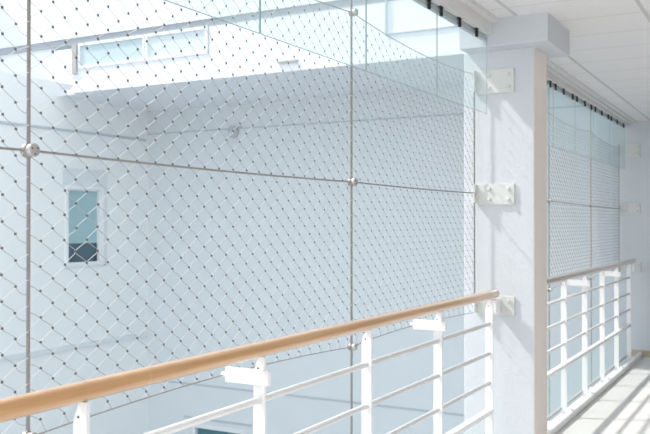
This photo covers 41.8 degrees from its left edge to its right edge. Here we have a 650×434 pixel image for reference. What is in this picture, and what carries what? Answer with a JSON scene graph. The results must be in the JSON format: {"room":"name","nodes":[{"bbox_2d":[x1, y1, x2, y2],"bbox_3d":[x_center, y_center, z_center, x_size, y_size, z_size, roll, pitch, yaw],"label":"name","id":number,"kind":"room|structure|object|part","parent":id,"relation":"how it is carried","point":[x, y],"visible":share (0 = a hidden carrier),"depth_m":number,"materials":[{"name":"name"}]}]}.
{"room":"atrium walkway","nodes":[
{"label":"atrium walkway","id":0,"kind":"room"},
{"bbox_2d":[0,48,146,433],"bbox_3d":[-7.191,1.089,7.649,2.004,11.000,14.440,0,0,29],"label":"wall","id":1,"kind":"structure","parent":0,"point":[131,418],"depth_m":11.97,"materials":[{"name":"white paint"}]},
{"bbox_2d":[0,333,145,361],"bbox_3d":[-6.321,1.816,7.135,0.040,0.060,14.390,0,0,29],"label":"ledge","id":2,"kind":"object","parent":1,"relation":"attached to","point":[87,344],"visible":1,"depth_m":12.02,"materials":[{"name":"white paint"}]},
{"bbox_2d":[0,121,145,140],"bbox_3d":[-6.324,-1.254,7.156,0.035,0.030,14.390,0,0,29],"label":"ledge","id":3,"kind":"object","parent":1,"relation":"attached to","point":[2,122],"visible":1,"depth_m":12.02,"materials":[{"name":"white paint"}]},
{"bbox_2d":[60,167,108,269],"bbox_3d":[-3.508,0.025,12.321,0.115,1.430,0.930,0,0,29],"label":"window","id":4,"kind":"structure","parent":1,"relation":"in","point":[86,179],"depth_m":12.38,"materials":[{"name":"white"}]},
{"bbox_3d":[-3.550,0.127,12.349,0.015,1.095,0.710,0,0,29],"label":"pane","id":5,"kind":"part","parent":4,"relation":"part of","materials":[{"name":"blue glass"}]},
{"bbox_2d":[69,191,96,243],"bbox_3d":[-3.539,-0.008,12.327,0.015,0.775,0.630,0,0,29],"label":"blind","id":6,"kind":"object","parent":4,"relation":"attached to","point":[86,203],"depth_m":12.35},
{"bbox_3d":[-3.496,0.127,12.354,0.035,1.045,0.720,0,0,29],"label":"sash","id":7,"kind":"part","parent":4,"relation":"part of","materials":[{"name":"glass"}]},
{"bbox_2d":[147,86,612,433],"bbox_3d":[1.363,1.113,11.237,9.496,11.000,0.120,0,0,29],"label":"wall","id":8,"kind":"structure","parent":0,"point":[285,414],"depth_m":11.91,"materials":[{"name":"white paint"}]},
{"bbox_2d":[184,415,251,426],"bbox_3d":[-1.623,3.070,12.802,1.250,0.025,0.030,0,0,29],"label":"ledge","id":9,"kind":"object","parent":8,"relation":"attached to","point":[228,422],"visible":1,"depth_m":12.69,"materials":[{"name":"grey paint"}]},
{"bbox_2d":[192,424,245,433],"bbox_3d":[-1.589,3.750,12.807,0.980,1.195,0.080,0,0,29],"label":"window","id":10,"kind":"structure","parent":8,"relation":"in","point":[201,428],"depth_m":12.85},
{"bbox_3d":[-1.573,3.768,12.838,0.910,1.160,0.010,0,0,29],"label":"pane","id":11,"kind":"part","parent":10,"relation":"part of","materials":[{"name":"glass"}]},
{"bbox_2d":[0,0,464,111],"bbox_3d":[-1.059,-3.036,11.393,9.140,2.700,2.040,0,0,29],"label":"wall","id":12,"kind":"structure","parent":8,"relation":"attached to","point":[408,22],"depth_m":10.45,"materials":[{"name":"white paint"}]},
{"bbox_3d":[-3.374,-2.138,11.570,0.080,0.395,0.120,0,0,29],"label":"post","id":13,"kind":"part","parent":12,"relation":"part of","materials":[{"name":"white paint"}]},
{"bbox_2d":[78,34,144,68],"bbox_3d":[-2.823,-2.177,11.245,1.170,0.340,0.055,0,0,29],"label":"window","id":14,"kind":"structure","parent":12,"relation":"in","point":[96,49],"depth_m":11.23,"materials":[{"name":"glass"}]},
{"bbox_2d":[145,26,208,60],"bbox_3d":[-1.869,-2.181,10.718,0.990,0.340,0.055,0,0,29],"label":"window","id":15,"kind":"structure","parent":12,"relation":"in","point":[156,44],"depth_m":10.70,"materials":[{"name":"glass"}]},
{"bbox_2d":[276,59,298,62],"bbox_3d":[-0.436,-1.814,9.887,0.280,0.025,0.042,0,0,29],"label":"light","id":16,"kind":"object","parent":12,"relation":"attached to","point":[292,60],"visible":0.84,"depth_m":9.86,"materials":[{"name":"grey metal"}]},
{"bbox_2d":[228,126,240,137],"bbox_3d":[-1.359,-1.263,12.621,0.225,0.180,0.124,0,0,29],"label":"wall lamp","id":17,"kind":"object","parent":8,"relation":"attached to","point":[236,132],"visible":0.9,"depth_m":12.62,"materials":[{"name":"grey metal"}]},
{"bbox_2d":[164,381,463,415],"bbox_3d":[0.422,2.553,11.679,6.860,0.025,0.022,0,0,29],"label":"ledge","id":18,"kind":"object","parent":8,"relation":"attached to","point":[343,401],"visible":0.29,"depth_m":11.90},
{"bbox_2d":[147,105,583,134],"bbox_3d":[0.302,-1.324,11.772,7.136,0.020,0.020,0,0,29],"label":"ledge","id":19,"kind":"object","parent":8,"relation":"attached to","point":[578,105],"visible":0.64,"depth_m":11.83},
{"bbox_2d":[475,0,649,120],"bbox_3d":[2.587,-1.277,3.034,4.800,0.263,12.800,0,0,29],"label":"ceiling","id":20,"kind":"structure","parent":0,"point":[610,39],"depth_m":5.73,"materials":[{"name":"paint"}]},
{"bbox_2d":[431,0,497,34],"bbox_3d":[-0.799,-1.223,1.849,0.080,0.206,7.450,0,0,29],"label":"trim","id":21,"kind":"structure","parent":20,"relation":"attached to","point":[471,12],"depth_m":4.77,"materials":[{"name":"white paint"}]},
{"bbox_2d":[164,0,259,33],"bbox_3d":[-0.426,-0.876,2.582,0.015,0.480,0.829,0,0,29],"label":"glass pane","id":22,"kind":"object","parent":21,"relation":"hanging from","point":[164,0],"visible":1,"depth_m":2.77,"materials":[{"name":"clear glass"}]},
{"bbox_2d":[260,0,365,70],"bbox_3d":[-0.024,-0.872,3.310,0.015,0.480,0.829,0,0,29],"label":"glass pane","id":23,"kind":"object","parent":21,"relation":"hanging from","point":[260,0],"visible":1,"depth_m":3.41,"materials":[{"name":"clear glass"}]},
{"bbox_2d":[366,0,436,95],"bbox_3d":[0.379,-0.867,4.038,0.015,0.480,0.829,0,0,29],"label":"glass pane","id":24,"kind":"object","parent":21,"relation":"hanging from","point":[428,2],"visible":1,"depth_m":4.30,"materials":[{"name":"clear glass"}]},
{"bbox_2d":[437,6,486,113],"bbox_3d":[0.778,-0.862,4.759,0.015,0.480,0.814,0,0,29],"label":"glass pane","id":25,"kind":"object","parent":21,"relation":"hanging from","point":[440,7],"visible":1,"depth_m":4.47,"materials":[{"name":"clear glass"}]},
{"bbox_2d":[547,356,649,433],"bbox_3d":[2.561,1.710,3.029,4.860,0.300,12.800,0,0,29],"label":"floor","id":26,"kind":"structure","parent":0,"point":[623,407],"depth_m":7.04,"materials":[{"name":"tile"}]},
{"bbox_2d":[0,289,500,433],"bbox_3d":[-0.493,0.989,2.485,0.223,1.134,6.283,0,0,29],"label":"guard railing","id":27,"kind":"object","parent":26,"relation":"on","point":[31,403],"visible":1,"depth_m":3.09,"materials":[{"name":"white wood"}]},
{"bbox_3d":[-0.624,1.013,2.172,0.046,1.082,0.012,0,0,29],"label":"post","id":28,"kind":"part","parent":27,"relation":"part of","materials":[{"name":"white metal"}]},
{"bbox_2d":[39,312,473,433],"bbox_3d":[-0.366,0.563,2.930,0.006,0.034,5.340,0,0,29],"label":"rope","id":29,"kind":"object","parent":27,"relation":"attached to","point":[472,312],"visible":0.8,"depth_m":2.80,"materials":[{"name":"metal"}]},
{"bbox_2d":[352,16,474,339],"bbox_3d":[0.523,-0.163,4.542,0.006,1.501,1.671,0,0,29],"label":"net","id":30,"kind":"object","parent":29,"relation":"on","point":[357,16],"visible":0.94,"depth_m":4.43,"materials":[{"name":"metal"}]},
{"bbox_3d":[-0.222,1.018,2.899,0.046,1.082,0.012,0,0,29],"label":"post","id":31,"kind":"part","parent":27,"relation":"part of","materials":[{"name":"white metal"}]},
{"bbox_3d":[0.179,1.022,3.624,0.046,1.082,0.012,0,0,29],"label":"post","id":32,"kind":"part","parent":27,"relation":"part of","materials":[{"name":"white metal"}]},
{"bbox_3d":[0.579,1.027,4.347,0.046,1.082,0.012,0,0,29],"label":"post","id":33,"kind":"part","parent":27,"relation":"part of","materials":[{"name":"white metal"}]},
{"bbox_3d":[0.981,1.032,5.073,0.046,1.082,0.012,0,0,29],"label":"post","id":34,"kind":"part","parent":27,"relation":"part of","materials":[{"name":"white metal"}]},
{"bbox_2d":[459,12,569,433],"bbox_3d":[1.183,1.674,5.309,0.566,5.800,0.555,0,0,29],"label":"column","id":35,"kind":"structure","parent":26,"relation":"on","point":[511,138],"depth_m":5.21,"materials":[{"name":"white paint"}]},
{"bbox_2d":[413,0,484,40],"bbox_3d":[-0.846,-1.118,1.875,0.022,0.060,7.450,0,0,29],"label":"rail","id":36,"kind":"object","parent":35,"relation":"attached to","point":[447,16],"visible":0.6,"depth_m":4.64,"materials":[{"name":"grey metal"}]},
{"bbox_2d":[472,68,513,94],"bbox_3d":[1.033,-0.836,5.230,0.252,0.150,0.055,0,0,29],"label":"anchor plate","id":37,"kind":"object","parent":35,"relation":"attached to","point":[494,81],"visible":1,"depth_m":5.24,"materials":[{"name":"metal"}]},
{"bbox_2d":[315,0,472,73],"bbox_3d":[-0.364,-0.901,2.944,0.006,0.054,5.350,0,0,29],"label":"rope","id":38,"kind":"object","parent":37,"relation":"attached to","point":[315,0],"visible":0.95,"depth_m":4.16,"materials":[{"name":"metal"}]},
{"bbox_2d":[0,0,29,433],"bbox_3d":[-1.213,-0.184,1.402,0.006,1.500,1.838,0,0,29],"label":"net","id":39,"kind":"object","parent":38,"relation":"hanging from","point":[2,7],"visible":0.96,"depth_m":2.16,"materials":[{"name":"metal"}]},
{"bbox_2d":[29,0,351,431],"bbox_3d":[-0.325,-0.174,3.008,0.006,1.501,1.836,0,0,29],"label":"net","id":40,"kind":"object","parent":38,"relation":"hanging from","point":[128,13],"visible":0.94,"depth_m":2.79,"materials":[{"name":"metal"}]},
{"bbox_2d":[473,92,474,293],"bbox_3d":[0.927,-0.143,5.273,0.011,1.465,0.011,0,0,29],"label":"rope","id":41,"kind":"object","parent":37,"relation":"attached to","point":[474,92],"visible":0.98,"depth_m":5.27,"materials":[{"name":"metal"}]},
{"bbox_2d":[472,183,514,204],"bbox_3d":[1.034,-0.140,5.226,0.254,0.128,0.055,0,0,29],"label":"anchor plate","id":42,"kind":"object","parent":35,"relation":"attached to","point":[484,194],"visible":1,"depth_m":5.24,"materials":[{"name":"metal"}]},
{"bbox_2d":[0,147,473,193],"bbox_3d":[-0.367,-0.164,2.933,0.008,0.017,5.335,0,0,29],"label":"rope","id":43,"kind":"object","parent":42,"relation":"attached to","point":[2,148],"visible":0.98,"depth_m":2.82,"materials":[{"name":"metal"}]},
{"bbox_2d":[472,296,514,315],"bbox_3d":[1.034,0.544,5.221,0.254,0.120,0.055,0,0,29],"label":"anchor plate","id":44,"kind":"object","parent":35,"relation":"attached to","point":[507,302],"visible":0.61,"depth_m":5.20,"materials":[{"name":"metal"}]},
{"bbox_2d":[547,258,636,432],"bbox_3d":[2.331,1.023,7.622,0.253,1.134,4.708,0,0,29],"label":"guard railing","id":45,"kind":"object","parent":26,"relation":"on","point":[616,274],"visible":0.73,"depth_m":7.38,"materials":[{"name":"white metal"}]},
{"bbox_3d":[1.888,1.042,6.714,0.046,1.082,0.012,0,0,29],"label":"post","id":46,"kind":"part","parent":45,"relation":"part of","materials":[{"name":"white metal"}]},
{"bbox_3d":[2.256,1.047,7.379,0.046,1.082,0.012,0,0,29],"label":"post","id":47,"kind":"part","parent":45,"relation":"part of","materials":[{"name":"white metal"}]},
{"bbox_3d":[2.367,0.482,7.584,0.053,0.053,4.670,0,0,29],"label":"handrail","id":48,"kind":"part","parent":45,"relation":"part of","materials":[{"name":"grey wood"}]},
{"bbox_3d":[2.625,1.051,8.047,0.046,1.082,0.012,0,0,29],"label":"post","id":49,"kind":"part","parent":45,"relation":"part of","materials":[{"name":"white metal"}]},
{"bbox_3d":[2.979,1.055,8.688,0.046,1.082,0.012,0,0,29],"label":"post","id":50,"kind":"part","parent":45,"relation":"part of","materials":[{"name":"white metal"}]},
{"bbox_3d":[3.337,1.059,9.335,0.046,1.082,0.012,0,0,29],"label":"post","id":51,"kind":"part","parent":45,"relation":"part of","materials":[{"name":"white metal"}]},
{"bbox_3d":[2.235,0.592,7.696,0.007,0.032,4.740,0,0,29],"label":"rope","id":52,"kind":"object","parent":45,"relation":"attached to","visible":0},
{"bbox_2d":[591,134,619,276],"bbox_3d":[3.011,-0.113,9.102,0.008,1.454,1.540,0,0,29],"label":"net","id":53,"kind":"object","parent":52,"relation":"on","point":[592,134],"visible":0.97,"depth_m":9.06,"materials":[{"name":"metal"}]},
{"bbox_2d":[547,352,642,433],"bbox_3d":[2.435,1.563,7.605,0.043,0.052,4.885,0,0,29],"label":"kerb","id":54,"kind":"object","parent":26,"relation":"on","point":[563,420],"visible":1,"depth_m":7.25,"materials":[{"name":"white paint"}]},
{"bbox_2d":[613,121,649,369],"bbox_3d":[5.604,0.312,8.749,5.060,3.170,0.140,0,0,29],"label":"wall","id":55,"kind":"structure","parent":0,"point":[634,182],"depth_m":9.79,"materials":[{"name":"white paint"}]},
{"bbox_2d":[547,80,624,127],"bbox_3d":[2.320,-1.080,7.786,0.022,0.060,4.740,0,0,29],"label":"rail","id":56,"kind":"object","parent":55,"relation":"attached to","point":[560,90],"visible":0.29,"depth_m":7.89,"materials":[{"name":"grey metal"}]},
{"bbox_2d":[553,84,573,152],"bbox_3d":[2.036,-0.827,7.221,0.015,0.518,0.777,0,0,29],"label":"glass pane","id":57,"kind":"object","parent":56,"relation":"hanging from","point":[555,86],"visible":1,"depth_m":6.91,"materials":[{"name":"clear glass"}]},
{"bbox_2d":[575,96,593,158],"bbox_3d":[2.416,-0.823,7.908,0.015,0.518,0.787,0,0,29],"label":"glass pane","id":58,"kind":"object","parent":56,"relation":"hanging from","point":[592,108],"visible":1,"depth_m":8.25,"materials":[{"name":"clear glass"}]},
{"bbox_2d":[547,59,635,124],"bbox_3d":[2.328,-1.141,7.690,0.080,0.118,4.900,0,0,29],"label":"trim","id":59,"kind":"structure","parent":55,"relation":"attached to","point":[553,75],"depth_m":7.58,"materials":[{"name":"white paint"}]},
{"bbox_2d":[594,107,609,163],"bbox_3d":[2.808,-0.818,8.617,0.015,0.518,0.827,0,0,29],"label":"glass pane","id":60,"kind":"object","parent":55,"relation":"hanging from","point":[608,117],"visible":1,"depth_m":8.61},
{"bbox_2d":[617,143,639,156],"bbox_3d":[3.502,-0.772,9.807,0.246,0.150,0.055,0,0,29],"label":"anchor plate","id":61,"kind":"object","parent":55,"relation":"attached to","point":[626,150],"visible":0.93,"depth_m":9.81,"materials":[{"name":"metal"}]},
{"bbox_2d":[618,203,639,213],"bbox_3d":[3.501,-0.097,9.803,0.244,0.130,0.055,0,0,29],"label":"anchor plate","id":62,"kind":"object","parent":55,"relation":"attached to","point":[625,208],"visible":0.94,"depth_m":9.81,"materials":[{"name":"metal"}]},
{"bbox_2d":[619,263,640,272],"bbox_3d":[3.505,0.583,9.797,0.253,0.110,0.055,0,0,29],"label":"anchor plate","id":63,"kind":"object","parent":55,"relation":"attached to","point":[638,265],"visible":0.55,"depth_m":9.79,"materials":[{"name":"metal"}]},
{"bbox_2d":[632,350,649,357],"bbox_3d":[5.659,1.558,8.622,4.850,0.075,0.015,0,0,29],"label":"baseboard","id":64,"kind":"structure","parent":55,"relation":"attached to","point":[634,352],"depth_m":9.73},
{"bbox_3d":[-0.902,-1.377,1.993,0.100,0.100,7.600,0,0,29],"label":"beam","id":65,"kind":"structure","parent":0,"visible":0},
{"bbox_2d":[26,0,30,430],"bbox_3d":[-0.741,0.169,2.188,0.105,3.030,0.040,0,0,29],"label":"rope","id":66,"kind":"object","parent":65,"relation":"hanging from","point":[28,122],"visible":0.92,"depth_m":2.20,"materials":[{"name":"metal"}]},
{"bbox_2d":[21,430,37,433],"bbox_3d":[-0.763,0.570,2.198,0.038,0.034,0.034,0,0,29],"label":"clamp","id":67,"kind":"object","parent":66,"relation":"attached to","point":[23,432],"visible":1,"depth_m":2.19,"materials":[{"name":"metal"}]},
{"bbox_2d":[20,143,39,157],"bbox_3d":[-0.763,-0.173,2.202,0.038,0.039,0.039,0,0,29],"label":"clamp","id":68,"kind":"object","parent":66,"relation":"attached to","point":[30,150],"visible":1,"depth_m":2.19,"materials":[{"name":"metal"}]},
{"bbox_2d":[350,0,352,433],"bbox_3d":[0.147,0.179,3.794,0.105,3.030,0.040,0,0,29],"label":"rope","id":69,"kind":"object","parent":65,"relation":"hanging from","point":[351,2],"visible":0.92,"depth_m":3.81,"materials":[{"name":"metal"}]},
{"bbox_2d":[347,178,357,185],"bbox_3d":[0.125,-0.157,3.808,0.038,0.039,0.039,0,0,29],"label":"clamp","id":70,"kind":"object","parent":69,"relation":"attached to","point":[353,181],"visible":1,"depth_m":3.80,"materials":[{"name":"metal"}]},
{"bbox_2d":[348,343,357,350],"bbox_3d":[0.125,0.581,3.804,0.038,0.034,0.034,0,0,29],"label":"clamp","id":71,"kind":"object","parent":69,"relation":"attached to","point":[353,346],"visible":1,"depth_m":3.79,"materials":[{"name":"metal"}]},
{"bbox_2d":[348,8,357,16],"bbox_3d":[0.128,-0.919,3.820,0.038,0.035,0.035,0,0,29],"label":"clamp","id":72,"kind":"object","parent":69,"relation":"attached to","point":[354,12],"visible":1,"depth_m":3.81,"materials":[{"name":"metal"}]},
{"bbox_3d":[2.236,-1.260,7.742,0.090,0.260,4.900,0,0,29],"label":"beam","id":73,"kind":"structure","parent":0,"visible":0},
{"bbox_2d":[547,87,550,423],"bbox_3d":[1.884,0.290,6.965,0.135,2.850,0.040,0,0,29],"label":"rope","id":74,"kind":"object","parent":73,"relation":"hanging from","point":[548,87],"visible":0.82,"depth_m":6.99,"materials":[{"name":"metal"}]},
{"bbox_2d":[547,200,617,208],"bbox_3d":[2.235,-0.120,7.701,0.010,0.035,4.740,0,0,29],"label":"rope","id":75,"kind":"object","parent":74,"relation":"attached to","point":[547,200],"visible":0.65,"depth_m":8.07,"materials":[{"name":"metal"}]},
{"bbox_2d":[589,110,591,389],"bbox_3d":[2.680,0.299,8.404,0.135,2.850,0.040,0,0,29],"label":"rope","id":76,"kind":"object","parent":73,"relation":"hanging from","point":[590,110],"visible":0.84,"depth_m":8.43,"materials":[{"name":"metal"}]},
{"bbox_2d":[547,112,617,147],"bbox_3d":[2.235,-0.834,7.705,0.007,0.080,4.740,0,0,29],"label":"rope","id":77,"kind":"object","parent":76,"relation":"attached to","point":[547,112],"visible":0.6,"depth_m":7.98,"materials":[{"name":"metal"}]},
{"bbox_2d":[549,114,591,287],"bbox_3d":[2.241,-0.122,7.710,0.008,1.454,1.648,0,0,29],"label":"net","id":78,"kind":"object","parent":77,"relation":"hanging from","point":[549,114],"visible":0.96,"depth_m":7.66,"materials":[{"name":"metal"}]},
{"bbox_2d":[618,146,619,270],"bbox_3d":[3.382,-0.099,9.775,0.013,1.435,0.013,0,0,29],"label":"rope","id":79,"kind":"object","parent":77,"relation":"hanging from","point":[618,146],"visible":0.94,"depth_m":9.77,"materials":[{"name":"metal"}]}
]}

